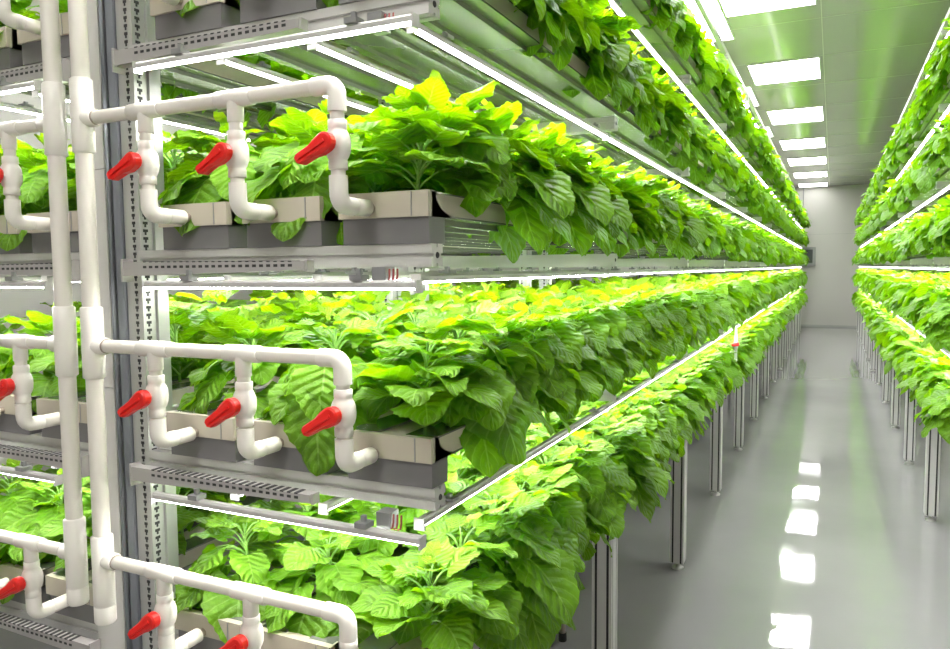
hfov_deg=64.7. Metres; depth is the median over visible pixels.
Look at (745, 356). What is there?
leafy plant
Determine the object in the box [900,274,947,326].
leafy plant
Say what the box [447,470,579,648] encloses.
leafy plant
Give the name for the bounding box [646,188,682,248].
leafy plant
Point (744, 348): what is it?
leafy plant
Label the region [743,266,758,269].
tube
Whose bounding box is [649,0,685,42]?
leafy plant
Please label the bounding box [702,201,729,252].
leafy plant
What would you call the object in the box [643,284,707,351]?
leafy plant
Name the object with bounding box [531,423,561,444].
leafy plant
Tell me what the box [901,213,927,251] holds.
leafy plant
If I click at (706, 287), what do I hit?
leafy plant
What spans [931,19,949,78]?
leafy plant
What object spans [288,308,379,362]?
leafy plant
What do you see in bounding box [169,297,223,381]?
leafy plant
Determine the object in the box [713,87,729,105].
leafy plant
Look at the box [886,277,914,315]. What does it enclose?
leafy plant
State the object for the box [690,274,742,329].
leafy plant
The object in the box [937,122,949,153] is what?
leafy plant
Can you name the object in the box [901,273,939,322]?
leafy plant
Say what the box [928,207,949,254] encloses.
leafy plant
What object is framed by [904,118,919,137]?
leafy plant
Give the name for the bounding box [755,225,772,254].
leafy plant
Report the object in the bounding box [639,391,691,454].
leafy plant
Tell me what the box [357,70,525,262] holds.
leafy plant
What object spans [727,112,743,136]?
leafy plant
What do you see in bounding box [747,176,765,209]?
leafy plant
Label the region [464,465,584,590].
leafy plant
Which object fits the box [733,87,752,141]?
leafy plant
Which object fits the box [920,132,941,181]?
leafy plant
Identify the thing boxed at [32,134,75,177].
leafy plant
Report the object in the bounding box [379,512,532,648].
leafy plant
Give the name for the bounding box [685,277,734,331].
leafy plant
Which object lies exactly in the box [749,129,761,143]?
leafy plant
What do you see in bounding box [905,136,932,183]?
leafy plant
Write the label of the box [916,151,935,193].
leafy plant
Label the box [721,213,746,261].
leafy plant
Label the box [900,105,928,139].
leafy plant
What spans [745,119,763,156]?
leafy plant
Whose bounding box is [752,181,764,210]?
leafy plant
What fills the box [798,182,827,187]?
recessed light
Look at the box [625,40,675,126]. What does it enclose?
leafy plant
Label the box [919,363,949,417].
leafy plant
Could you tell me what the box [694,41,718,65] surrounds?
leafy plant
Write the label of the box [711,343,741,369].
leafy plant
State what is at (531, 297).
leafy plant
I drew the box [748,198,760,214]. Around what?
leafy plant
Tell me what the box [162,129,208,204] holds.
leafy plant
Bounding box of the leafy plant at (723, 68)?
[717,58,726,76]
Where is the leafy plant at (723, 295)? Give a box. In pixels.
[694,280,740,326]
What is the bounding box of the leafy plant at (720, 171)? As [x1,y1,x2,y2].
[702,132,730,183]
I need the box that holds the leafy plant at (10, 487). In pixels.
[0,458,63,520]
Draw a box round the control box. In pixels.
[801,188,815,265]
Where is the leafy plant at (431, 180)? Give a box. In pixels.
[369,175,493,242]
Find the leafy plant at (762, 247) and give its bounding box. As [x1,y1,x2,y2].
[739,220,765,253]
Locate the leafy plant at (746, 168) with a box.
[737,168,756,202]
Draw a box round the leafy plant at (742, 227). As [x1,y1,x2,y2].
[738,220,754,245]
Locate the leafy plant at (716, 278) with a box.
[693,278,737,323]
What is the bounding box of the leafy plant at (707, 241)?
[671,191,710,249]
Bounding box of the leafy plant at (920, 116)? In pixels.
[913,103,930,118]
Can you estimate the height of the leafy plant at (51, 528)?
0.254 m
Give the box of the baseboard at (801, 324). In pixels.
[801,324,856,327]
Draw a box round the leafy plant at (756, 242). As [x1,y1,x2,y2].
[742,225,763,260]
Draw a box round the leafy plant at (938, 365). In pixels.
[916,357,949,406]
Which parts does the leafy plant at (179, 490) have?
stem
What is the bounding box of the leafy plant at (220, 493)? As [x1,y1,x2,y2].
[206,490,224,495]
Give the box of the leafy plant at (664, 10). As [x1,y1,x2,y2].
[644,0,676,28]
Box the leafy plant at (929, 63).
[922,27,949,90]
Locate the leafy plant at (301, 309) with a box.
[229,289,350,386]
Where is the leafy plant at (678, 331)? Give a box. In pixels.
[618,283,686,352]
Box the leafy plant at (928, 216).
[906,208,935,254]
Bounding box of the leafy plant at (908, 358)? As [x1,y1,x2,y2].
[900,344,932,369]
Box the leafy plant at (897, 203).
[893,169,909,208]
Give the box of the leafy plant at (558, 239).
[542,134,614,245]
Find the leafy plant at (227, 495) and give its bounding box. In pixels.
[186,490,245,531]
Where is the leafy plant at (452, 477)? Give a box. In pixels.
[351,465,503,565]
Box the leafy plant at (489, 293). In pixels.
[460,281,539,339]
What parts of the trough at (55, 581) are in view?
lid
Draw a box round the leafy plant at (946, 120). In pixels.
[931,116,949,167]
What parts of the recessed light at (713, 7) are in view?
light frame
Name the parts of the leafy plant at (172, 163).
stem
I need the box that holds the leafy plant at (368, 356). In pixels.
[303,290,427,361]
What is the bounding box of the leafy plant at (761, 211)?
[756,182,765,215]
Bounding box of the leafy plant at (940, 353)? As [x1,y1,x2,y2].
[895,349,949,398]
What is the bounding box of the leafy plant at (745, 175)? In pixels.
[731,155,749,191]
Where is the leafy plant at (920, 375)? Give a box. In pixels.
[908,355,947,389]
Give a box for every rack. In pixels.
[0,57,725,648]
[111,0,803,648]
[857,8,949,521]
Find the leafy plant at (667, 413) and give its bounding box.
[620,387,684,459]
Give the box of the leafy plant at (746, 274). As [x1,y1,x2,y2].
[742,271,771,309]
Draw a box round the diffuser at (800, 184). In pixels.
[798,183,826,186]
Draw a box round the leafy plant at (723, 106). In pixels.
[718,89,742,112]
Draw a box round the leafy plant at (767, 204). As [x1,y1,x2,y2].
[753,174,769,210]
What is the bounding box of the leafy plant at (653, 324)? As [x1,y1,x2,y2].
[609,288,671,361]
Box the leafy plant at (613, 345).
[532,295,635,402]
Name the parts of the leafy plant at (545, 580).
stem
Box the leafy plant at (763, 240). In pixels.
[753,227,770,257]
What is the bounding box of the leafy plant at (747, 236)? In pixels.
[732,218,759,261]
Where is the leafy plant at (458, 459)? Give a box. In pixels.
[444,449,497,513]
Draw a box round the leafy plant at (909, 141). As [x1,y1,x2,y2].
[895,108,911,143]
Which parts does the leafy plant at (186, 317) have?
stem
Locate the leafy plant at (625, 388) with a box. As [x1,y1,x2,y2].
[604,383,640,404]
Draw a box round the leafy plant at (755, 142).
[745,102,758,147]
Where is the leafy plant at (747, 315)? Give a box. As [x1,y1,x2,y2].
[719,277,749,319]
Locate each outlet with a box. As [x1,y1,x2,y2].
[0,406,4,414]
[0,577,12,588]
[22,16,40,34]
[33,216,50,230]
[43,412,59,427]
[51,594,67,611]
[160,0,182,5]
[169,209,190,224]
[175,427,198,443]
[181,628,205,648]
[257,204,277,220]
[261,436,283,454]
[355,198,374,216]
[358,447,378,466]
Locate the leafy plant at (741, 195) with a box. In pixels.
[737,180,746,200]
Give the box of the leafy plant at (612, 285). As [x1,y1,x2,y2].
[592,280,628,299]
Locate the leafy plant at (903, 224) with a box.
[889,218,917,253]
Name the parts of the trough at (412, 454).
lid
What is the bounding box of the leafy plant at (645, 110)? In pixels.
[620,33,653,136]
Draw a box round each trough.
[0,26,279,132]
[0,215,626,258]
[0,393,42,434]
[0,495,246,603]
[16,83,278,141]
[17,12,369,133]
[27,211,706,259]
[36,370,279,442]
[45,469,340,623]
[150,0,614,168]
[158,202,778,262]
[166,392,257,462]
[175,324,729,648]
[240,0,779,236]
[242,196,754,260]
[253,399,404,474]
[261,380,657,648]
[338,0,799,241]
[338,189,739,256]
[348,414,465,488]
[358,402,663,648]
[441,254,492,255]
[604,0,799,222]
[859,73,949,224]
[864,165,949,240]
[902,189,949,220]
[906,255,925,258]
[907,244,944,256]
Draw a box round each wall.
[0,0,690,495]
[696,186,931,325]
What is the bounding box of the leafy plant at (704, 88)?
[692,57,713,95]
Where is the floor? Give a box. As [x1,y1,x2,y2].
[0,326,949,648]
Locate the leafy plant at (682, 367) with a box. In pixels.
[658,364,711,405]
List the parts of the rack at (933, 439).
leg, leg, leg, leg, leg, leg, leg, leg, leg, rail, leg, leg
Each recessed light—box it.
[685,0,734,41]
[718,0,816,17]
[738,86,759,105]
[747,56,820,84]
[765,126,773,136]
[766,106,823,124]
[779,137,825,149]
[787,156,826,165]
[793,171,826,177]
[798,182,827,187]
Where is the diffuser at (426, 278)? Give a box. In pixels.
[423,275,604,282]
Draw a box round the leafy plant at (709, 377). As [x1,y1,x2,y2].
[664,355,726,408]
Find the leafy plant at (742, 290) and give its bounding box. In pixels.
[720,275,757,317]
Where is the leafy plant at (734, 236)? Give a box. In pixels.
[713,210,741,257]
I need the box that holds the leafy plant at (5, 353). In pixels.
[0,314,35,379]
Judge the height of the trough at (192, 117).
0.092 m
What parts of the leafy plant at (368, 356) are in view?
stem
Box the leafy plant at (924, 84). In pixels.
[915,73,949,105]
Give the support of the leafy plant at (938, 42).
in the trough at (931, 115)
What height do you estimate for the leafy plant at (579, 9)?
0.270 m
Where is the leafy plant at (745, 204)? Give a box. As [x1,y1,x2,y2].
[736,173,764,206]
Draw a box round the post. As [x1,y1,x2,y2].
[87,0,142,648]
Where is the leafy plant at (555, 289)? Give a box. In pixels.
[538,285,582,305]
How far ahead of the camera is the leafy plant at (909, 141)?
5.74 m
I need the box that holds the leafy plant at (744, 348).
[724,332,755,373]
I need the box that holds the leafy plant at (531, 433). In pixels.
[525,424,547,461]
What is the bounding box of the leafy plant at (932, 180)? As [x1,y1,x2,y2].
[917,134,939,188]
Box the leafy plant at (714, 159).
[699,120,719,170]
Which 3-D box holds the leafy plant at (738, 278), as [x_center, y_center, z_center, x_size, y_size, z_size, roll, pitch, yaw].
[2.173,-0.245,6.164,0.309,0.347,0.355,-1,4,-1]
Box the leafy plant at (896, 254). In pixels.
[886,220,911,260]
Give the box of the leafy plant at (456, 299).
[417,291,503,335]
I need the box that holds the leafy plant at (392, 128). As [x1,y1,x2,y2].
[312,77,502,189]
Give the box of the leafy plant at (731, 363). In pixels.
[700,337,744,386]
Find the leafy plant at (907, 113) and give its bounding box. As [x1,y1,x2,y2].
[905,111,928,129]
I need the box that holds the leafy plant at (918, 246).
[913,204,940,253]
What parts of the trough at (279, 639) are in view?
lid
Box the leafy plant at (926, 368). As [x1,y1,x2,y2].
[913,368,936,409]
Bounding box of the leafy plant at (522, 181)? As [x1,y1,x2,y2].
[501,123,580,222]
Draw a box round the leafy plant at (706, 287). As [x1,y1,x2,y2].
[695,281,723,328]
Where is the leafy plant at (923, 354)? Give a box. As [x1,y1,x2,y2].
[899,348,947,401]
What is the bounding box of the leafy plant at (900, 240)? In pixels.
[896,214,922,251]
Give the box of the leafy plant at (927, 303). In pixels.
[917,283,945,316]
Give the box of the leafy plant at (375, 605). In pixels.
[318,536,512,648]
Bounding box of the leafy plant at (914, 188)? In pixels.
[902,157,919,193]
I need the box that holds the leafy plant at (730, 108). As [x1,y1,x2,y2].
[728,78,741,119]
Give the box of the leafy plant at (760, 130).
[752,119,765,153]
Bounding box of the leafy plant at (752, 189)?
[742,161,758,198]
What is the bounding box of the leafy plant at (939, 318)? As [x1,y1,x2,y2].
[914,283,949,351]
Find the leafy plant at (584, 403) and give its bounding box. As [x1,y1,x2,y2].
[553,400,604,423]
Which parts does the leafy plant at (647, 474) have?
stem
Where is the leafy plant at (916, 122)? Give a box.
[907,100,925,128]
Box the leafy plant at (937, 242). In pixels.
[916,204,948,254]
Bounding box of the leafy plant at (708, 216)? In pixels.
[688,198,725,251]
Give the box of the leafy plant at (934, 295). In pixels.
[924,288,939,332]
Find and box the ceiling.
[713,0,949,187]
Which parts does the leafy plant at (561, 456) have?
stem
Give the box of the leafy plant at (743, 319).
[728,282,746,322]
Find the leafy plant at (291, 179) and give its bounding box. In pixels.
[245,99,409,244]
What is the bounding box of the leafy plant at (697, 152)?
[666,108,712,167]
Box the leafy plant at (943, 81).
[927,72,947,95]
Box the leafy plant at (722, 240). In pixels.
[696,202,730,254]
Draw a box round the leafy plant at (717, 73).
[702,30,722,87]
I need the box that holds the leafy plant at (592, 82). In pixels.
[573,6,632,111]
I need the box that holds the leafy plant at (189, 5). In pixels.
[175,0,239,17]
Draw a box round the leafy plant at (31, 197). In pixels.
[0,133,76,250]
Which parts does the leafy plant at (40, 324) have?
stem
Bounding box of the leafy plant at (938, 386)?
[922,371,949,424]
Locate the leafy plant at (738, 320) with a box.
[713,280,743,327]
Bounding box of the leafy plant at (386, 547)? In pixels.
[337,499,451,577]
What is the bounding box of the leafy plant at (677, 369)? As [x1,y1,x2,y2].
[650,364,715,410]
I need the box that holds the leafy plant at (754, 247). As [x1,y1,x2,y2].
[741,229,757,260]
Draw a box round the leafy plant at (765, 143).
[755,125,772,154]
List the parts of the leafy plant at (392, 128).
stem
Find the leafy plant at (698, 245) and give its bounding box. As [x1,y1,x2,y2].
[667,182,707,260]
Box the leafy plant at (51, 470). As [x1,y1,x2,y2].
[33,465,61,508]
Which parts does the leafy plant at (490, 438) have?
stem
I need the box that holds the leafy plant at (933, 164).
[917,114,949,178]
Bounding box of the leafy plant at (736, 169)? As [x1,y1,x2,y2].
[717,138,740,186]
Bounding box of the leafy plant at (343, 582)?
[260,528,393,644]
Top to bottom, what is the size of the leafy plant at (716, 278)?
0.316 m
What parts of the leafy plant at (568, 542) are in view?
stem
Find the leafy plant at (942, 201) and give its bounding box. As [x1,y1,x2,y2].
[928,195,949,237]
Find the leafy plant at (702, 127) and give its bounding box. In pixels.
[689,103,726,165]
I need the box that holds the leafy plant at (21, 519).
[0,468,90,603]
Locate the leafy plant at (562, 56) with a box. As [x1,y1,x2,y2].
[535,7,601,69]
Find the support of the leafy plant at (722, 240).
in the trough at (410, 216)
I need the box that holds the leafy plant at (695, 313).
[648,283,708,346]
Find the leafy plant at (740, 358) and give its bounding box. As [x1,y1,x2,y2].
[706,337,753,382]
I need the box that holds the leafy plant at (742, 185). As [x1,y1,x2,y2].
[729,161,751,196]
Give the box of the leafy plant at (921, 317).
[917,281,949,323]
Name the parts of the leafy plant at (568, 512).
stem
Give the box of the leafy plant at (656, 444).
[576,402,671,472]
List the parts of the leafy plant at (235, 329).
stem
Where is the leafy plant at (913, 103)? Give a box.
[910,102,935,119]
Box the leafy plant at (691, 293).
[675,278,710,334]
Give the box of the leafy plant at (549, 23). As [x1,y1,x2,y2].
[517,0,574,56]
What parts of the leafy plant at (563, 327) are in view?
stem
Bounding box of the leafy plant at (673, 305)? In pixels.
[619,280,690,359]
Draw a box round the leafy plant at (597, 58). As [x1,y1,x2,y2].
[562,0,620,97]
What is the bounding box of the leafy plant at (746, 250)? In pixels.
[726,218,750,258]
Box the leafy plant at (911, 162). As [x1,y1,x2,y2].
[897,161,913,201]
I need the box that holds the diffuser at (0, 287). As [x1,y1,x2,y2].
[0,287,43,287]
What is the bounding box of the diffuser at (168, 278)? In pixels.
[168,278,222,279]
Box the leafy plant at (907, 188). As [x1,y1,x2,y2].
[905,153,920,199]
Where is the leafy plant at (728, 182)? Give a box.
[713,136,734,189]
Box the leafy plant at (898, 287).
[881,274,917,311]
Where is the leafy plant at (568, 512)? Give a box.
[480,459,599,560]
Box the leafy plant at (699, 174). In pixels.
[686,112,713,184]
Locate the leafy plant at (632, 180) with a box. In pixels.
[603,169,661,249]
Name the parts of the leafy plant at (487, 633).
stem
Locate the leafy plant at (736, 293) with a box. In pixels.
[713,275,748,314]
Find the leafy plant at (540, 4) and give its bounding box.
[511,0,545,21]
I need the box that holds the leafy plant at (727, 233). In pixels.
[708,211,731,256]
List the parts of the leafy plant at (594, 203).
stem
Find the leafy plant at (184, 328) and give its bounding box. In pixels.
[173,305,201,342]
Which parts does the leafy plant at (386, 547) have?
stem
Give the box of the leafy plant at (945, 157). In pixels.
[940,108,949,167]
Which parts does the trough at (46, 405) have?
lid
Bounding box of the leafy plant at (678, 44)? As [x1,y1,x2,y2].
[675,4,701,48]
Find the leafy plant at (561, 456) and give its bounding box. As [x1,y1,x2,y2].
[501,435,614,556]
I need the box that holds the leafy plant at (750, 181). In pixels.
[732,153,757,198]
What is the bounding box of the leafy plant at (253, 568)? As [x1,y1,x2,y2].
[173,500,291,643]
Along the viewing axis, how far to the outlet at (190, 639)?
1.55 m
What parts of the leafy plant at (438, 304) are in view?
stem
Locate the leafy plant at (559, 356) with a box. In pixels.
[491,301,587,414]
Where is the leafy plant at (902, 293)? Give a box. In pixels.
[886,276,915,320]
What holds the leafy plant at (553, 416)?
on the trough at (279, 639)
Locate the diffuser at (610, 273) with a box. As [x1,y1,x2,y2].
[609,272,676,274]
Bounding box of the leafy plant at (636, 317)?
[575,286,660,378]
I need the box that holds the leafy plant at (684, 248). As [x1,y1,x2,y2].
[647,175,702,259]
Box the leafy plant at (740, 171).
[725,149,742,188]
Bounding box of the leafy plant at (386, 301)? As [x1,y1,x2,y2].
[337,301,408,353]
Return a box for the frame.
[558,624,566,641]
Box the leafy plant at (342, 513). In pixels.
[232,494,358,569]
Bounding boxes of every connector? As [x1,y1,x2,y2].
[367,11,393,35]
[372,267,397,279]
[376,507,401,530]
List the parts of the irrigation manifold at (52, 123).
valve handle, valve handle, valve handle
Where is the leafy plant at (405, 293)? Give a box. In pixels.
[371,290,432,319]
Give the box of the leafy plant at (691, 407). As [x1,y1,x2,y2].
[640,373,703,439]
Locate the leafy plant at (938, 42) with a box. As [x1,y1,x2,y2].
[926,40,946,89]
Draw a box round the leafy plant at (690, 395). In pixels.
[657,371,712,435]
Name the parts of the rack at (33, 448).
arm, arm, arm, arm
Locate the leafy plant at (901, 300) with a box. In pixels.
[897,273,931,317]
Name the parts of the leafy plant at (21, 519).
stem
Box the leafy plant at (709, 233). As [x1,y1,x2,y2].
[674,197,717,257]
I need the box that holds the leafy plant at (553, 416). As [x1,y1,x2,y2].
[541,411,573,445]
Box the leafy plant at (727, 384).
[698,344,732,393]
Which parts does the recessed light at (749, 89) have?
light frame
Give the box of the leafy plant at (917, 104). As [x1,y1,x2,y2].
[914,65,931,115]
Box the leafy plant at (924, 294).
[902,276,949,326]
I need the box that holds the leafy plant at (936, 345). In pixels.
[924,274,949,350]
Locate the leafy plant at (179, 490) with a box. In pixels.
[176,486,242,536]
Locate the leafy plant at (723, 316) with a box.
[686,283,725,320]
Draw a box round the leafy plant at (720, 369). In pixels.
[684,347,732,387]
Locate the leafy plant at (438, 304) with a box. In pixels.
[363,290,463,351]
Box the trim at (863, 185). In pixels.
[795,184,868,189]
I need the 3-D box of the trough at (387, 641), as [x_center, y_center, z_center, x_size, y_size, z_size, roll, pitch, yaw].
[3.808,0.026,9.703,0.187,0.092,18.462,2,5,25]
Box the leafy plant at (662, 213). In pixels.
[631,169,678,255]
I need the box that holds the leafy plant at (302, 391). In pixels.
[260,304,393,476]
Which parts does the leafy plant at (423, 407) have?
stem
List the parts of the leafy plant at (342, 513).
stem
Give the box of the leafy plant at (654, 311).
[609,285,677,356]
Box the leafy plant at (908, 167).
[903,167,920,200]
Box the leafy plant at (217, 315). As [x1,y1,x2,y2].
[181,294,285,377]
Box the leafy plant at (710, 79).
[691,13,718,89]
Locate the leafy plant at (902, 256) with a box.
[897,214,923,262]
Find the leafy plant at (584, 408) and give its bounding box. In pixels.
[542,401,590,433]
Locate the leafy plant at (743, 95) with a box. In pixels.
[728,94,755,137]
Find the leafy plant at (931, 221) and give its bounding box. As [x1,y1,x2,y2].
[913,204,945,256]
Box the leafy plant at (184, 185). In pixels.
[158,111,280,236]
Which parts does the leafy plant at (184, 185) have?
stem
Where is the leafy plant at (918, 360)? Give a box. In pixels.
[908,346,946,377]
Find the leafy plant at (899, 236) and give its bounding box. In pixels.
[891,213,921,253]
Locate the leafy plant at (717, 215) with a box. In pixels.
[699,211,733,256]
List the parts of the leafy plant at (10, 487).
stem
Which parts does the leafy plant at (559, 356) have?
stem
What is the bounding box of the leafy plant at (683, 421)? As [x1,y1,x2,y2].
[630,382,692,444]
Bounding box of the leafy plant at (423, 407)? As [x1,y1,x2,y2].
[351,318,505,426]
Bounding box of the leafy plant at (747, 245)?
[722,222,750,260]
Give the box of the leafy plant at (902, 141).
[894,116,923,148]
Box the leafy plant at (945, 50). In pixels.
[936,17,949,73]
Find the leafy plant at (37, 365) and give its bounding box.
[29,327,181,393]
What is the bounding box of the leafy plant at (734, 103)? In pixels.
[711,64,741,113]
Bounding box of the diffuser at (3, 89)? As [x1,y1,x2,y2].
[0,86,33,94]
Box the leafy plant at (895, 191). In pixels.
[889,165,908,197]
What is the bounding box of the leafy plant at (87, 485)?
[63,476,186,509]
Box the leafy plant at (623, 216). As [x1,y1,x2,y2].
[575,144,632,255]
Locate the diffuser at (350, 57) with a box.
[317,45,412,88]
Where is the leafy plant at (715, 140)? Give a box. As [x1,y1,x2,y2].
[706,129,731,177]
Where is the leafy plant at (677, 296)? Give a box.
[643,286,696,351]
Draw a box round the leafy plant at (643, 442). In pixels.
[574,414,674,483]
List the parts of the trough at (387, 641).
lid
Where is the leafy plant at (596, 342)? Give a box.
[527,297,614,387]
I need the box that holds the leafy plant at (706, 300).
[669,282,721,339]
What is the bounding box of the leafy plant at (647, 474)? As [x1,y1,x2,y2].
[560,405,668,522]
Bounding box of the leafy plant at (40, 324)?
[0,302,85,415]
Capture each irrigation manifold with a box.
[0,0,89,618]
[67,0,378,648]
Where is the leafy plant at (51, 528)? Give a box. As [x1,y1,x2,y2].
[37,487,205,571]
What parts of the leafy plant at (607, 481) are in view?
stem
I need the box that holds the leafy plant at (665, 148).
[653,72,696,155]
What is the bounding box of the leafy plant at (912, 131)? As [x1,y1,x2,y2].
[908,119,921,135]
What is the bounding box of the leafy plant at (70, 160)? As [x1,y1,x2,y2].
[28,147,166,199]
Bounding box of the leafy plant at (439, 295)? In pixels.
[412,288,461,311]
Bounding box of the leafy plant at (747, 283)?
[721,273,763,316]
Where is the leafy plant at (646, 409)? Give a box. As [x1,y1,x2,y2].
[593,394,679,462]
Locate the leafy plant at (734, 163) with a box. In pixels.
[718,138,739,184]
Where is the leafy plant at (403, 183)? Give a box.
[353,132,439,192]
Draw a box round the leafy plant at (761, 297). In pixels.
[744,277,763,304]
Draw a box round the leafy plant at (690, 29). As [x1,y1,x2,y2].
[673,5,695,60]
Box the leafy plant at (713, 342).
[711,342,745,388]
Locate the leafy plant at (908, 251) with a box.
[893,212,922,257]
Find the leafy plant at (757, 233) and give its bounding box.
[753,231,769,259]
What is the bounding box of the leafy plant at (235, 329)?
[177,304,303,418]
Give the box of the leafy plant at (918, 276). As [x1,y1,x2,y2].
[898,271,936,316]
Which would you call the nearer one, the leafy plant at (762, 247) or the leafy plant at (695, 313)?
the leafy plant at (695, 313)
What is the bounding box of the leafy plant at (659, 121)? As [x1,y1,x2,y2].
[633,50,667,134]
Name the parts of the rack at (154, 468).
arm, arm, arm, leg, leg, leg, leg, rail, leg, leg, leg, leg, leg, leg, leg, leg, leg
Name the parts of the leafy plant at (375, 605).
stem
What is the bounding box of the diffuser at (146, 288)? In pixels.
[145,287,414,289]
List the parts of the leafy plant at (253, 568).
stem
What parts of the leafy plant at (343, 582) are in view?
stem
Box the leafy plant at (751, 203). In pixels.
[749,177,764,206]
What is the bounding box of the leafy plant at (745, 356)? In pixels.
[722,335,750,377]
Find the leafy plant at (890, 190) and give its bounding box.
[889,173,904,204]
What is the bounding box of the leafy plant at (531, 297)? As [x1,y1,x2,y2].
[501,284,553,313]
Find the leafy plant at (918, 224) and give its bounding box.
[900,213,932,255]
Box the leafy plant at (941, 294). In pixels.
[926,283,949,340]
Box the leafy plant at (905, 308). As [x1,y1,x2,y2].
[900,277,929,316]
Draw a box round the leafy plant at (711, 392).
[678,362,716,415]
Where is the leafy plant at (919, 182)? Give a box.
[914,131,944,187]
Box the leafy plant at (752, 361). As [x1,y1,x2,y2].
[727,334,755,377]
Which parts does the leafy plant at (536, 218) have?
stem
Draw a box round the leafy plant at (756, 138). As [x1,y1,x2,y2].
[741,112,760,148]
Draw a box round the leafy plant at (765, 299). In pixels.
[744,275,767,310]
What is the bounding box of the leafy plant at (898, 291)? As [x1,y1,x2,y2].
[888,274,919,317]
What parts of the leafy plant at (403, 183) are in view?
stem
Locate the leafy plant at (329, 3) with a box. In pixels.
[322,0,338,7]
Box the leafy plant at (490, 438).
[361,291,554,477]
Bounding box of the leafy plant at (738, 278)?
[734,274,761,315]
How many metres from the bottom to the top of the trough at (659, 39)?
0.092 m
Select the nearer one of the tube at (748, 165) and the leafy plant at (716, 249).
the leafy plant at (716, 249)
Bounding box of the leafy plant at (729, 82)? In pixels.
[709,37,742,98]
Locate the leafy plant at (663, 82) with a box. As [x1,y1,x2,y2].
[661,79,691,159]
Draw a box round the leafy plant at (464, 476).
[447,450,538,484]
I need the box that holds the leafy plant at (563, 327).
[492,300,611,421]
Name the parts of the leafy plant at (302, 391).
stem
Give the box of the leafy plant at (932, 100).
[924,93,941,107]
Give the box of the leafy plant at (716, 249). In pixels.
[686,201,719,257]
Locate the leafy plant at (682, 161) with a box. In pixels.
[668,82,696,171]
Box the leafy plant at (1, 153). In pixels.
[0,152,33,185]
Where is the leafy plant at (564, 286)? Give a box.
[536,281,583,304]
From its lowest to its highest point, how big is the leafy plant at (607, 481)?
0.312 m
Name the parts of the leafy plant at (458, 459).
stem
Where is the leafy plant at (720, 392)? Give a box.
[686,354,726,408]
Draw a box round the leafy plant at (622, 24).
[594,8,649,112]
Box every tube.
[0,76,42,94]
[0,101,175,139]
[0,271,301,280]
[0,272,53,289]
[0,461,62,485]
[32,89,256,140]
[41,269,344,280]
[132,11,418,74]
[141,268,422,292]
[150,488,425,550]
[216,56,377,111]
[223,268,485,280]
[230,493,241,500]
[302,269,457,272]
[307,41,532,132]
[313,267,545,279]
[318,496,350,514]
[362,268,491,272]
[407,23,608,139]
[410,266,608,282]
[414,405,607,530]
[486,267,590,271]
[546,267,639,271]
[602,359,682,411]
[603,133,684,182]
[609,0,685,90]
[609,266,683,274]
[682,336,719,360]
[683,266,720,271]
[684,86,723,134]
[685,178,721,203]
[686,0,717,52]
[719,323,739,337]
[720,266,743,270]
[722,133,745,161]
[722,200,744,215]
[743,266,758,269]
[744,213,759,224]
[746,162,759,178]
[898,265,913,268]
[900,207,915,220]
[901,149,918,172]
[911,325,925,337]
[913,264,938,268]
[915,190,940,210]
[917,115,942,150]
[936,264,949,269]
[939,184,949,193]
[941,348,949,356]
[942,105,949,116]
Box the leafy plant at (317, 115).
[249,109,327,175]
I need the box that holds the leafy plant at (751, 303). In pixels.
[726,276,756,310]
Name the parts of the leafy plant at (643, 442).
stem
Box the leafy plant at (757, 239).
[739,220,764,258]
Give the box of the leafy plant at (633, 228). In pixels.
[589,156,640,257]
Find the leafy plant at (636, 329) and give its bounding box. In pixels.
[579,294,650,372]
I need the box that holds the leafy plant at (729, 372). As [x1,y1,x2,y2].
[703,347,734,394]
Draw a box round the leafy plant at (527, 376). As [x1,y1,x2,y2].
[431,301,573,441]
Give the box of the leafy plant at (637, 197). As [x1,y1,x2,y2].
[585,153,667,258]
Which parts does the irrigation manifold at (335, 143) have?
valve handle, valve handle, valve handle, valve handle, valve handle, valve handle, valve handle, valve handle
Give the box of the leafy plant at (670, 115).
[644,64,691,149]
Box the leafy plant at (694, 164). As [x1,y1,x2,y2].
[688,111,701,174]
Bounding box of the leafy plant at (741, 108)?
[727,100,748,121]
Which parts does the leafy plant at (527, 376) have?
stem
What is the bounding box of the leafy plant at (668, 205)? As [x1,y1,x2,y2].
[629,167,687,250]
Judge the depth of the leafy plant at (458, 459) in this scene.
2.15 m
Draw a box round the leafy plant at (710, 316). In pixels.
[677,283,723,342]
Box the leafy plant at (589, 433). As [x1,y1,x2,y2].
[557,428,637,505]
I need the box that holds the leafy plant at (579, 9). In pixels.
[510,0,593,52]
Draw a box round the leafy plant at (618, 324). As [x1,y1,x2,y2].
[554,289,648,394]
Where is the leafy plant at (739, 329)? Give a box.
[724,329,753,352]
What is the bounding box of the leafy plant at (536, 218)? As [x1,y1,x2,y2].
[458,99,575,252]
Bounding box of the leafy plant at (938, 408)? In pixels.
[914,375,949,443]
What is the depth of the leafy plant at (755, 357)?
5.87 m
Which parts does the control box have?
panel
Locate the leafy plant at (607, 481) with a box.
[549,430,636,537]
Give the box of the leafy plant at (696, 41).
[687,5,709,54]
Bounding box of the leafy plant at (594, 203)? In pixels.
[509,117,614,256]
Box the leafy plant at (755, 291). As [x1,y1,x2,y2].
[740,275,760,311]
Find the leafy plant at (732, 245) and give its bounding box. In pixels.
[711,209,735,253]
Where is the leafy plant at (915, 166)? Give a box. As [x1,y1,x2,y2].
[912,113,949,170]
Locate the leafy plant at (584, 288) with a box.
[566,286,600,303]
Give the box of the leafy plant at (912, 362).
[896,346,942,389]
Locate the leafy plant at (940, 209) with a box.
[930,206,947,252]
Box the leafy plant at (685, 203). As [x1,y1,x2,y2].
[675,200,698,217]
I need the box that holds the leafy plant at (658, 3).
[642,0,667,14]
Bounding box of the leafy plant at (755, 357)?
[728,330,758,372]

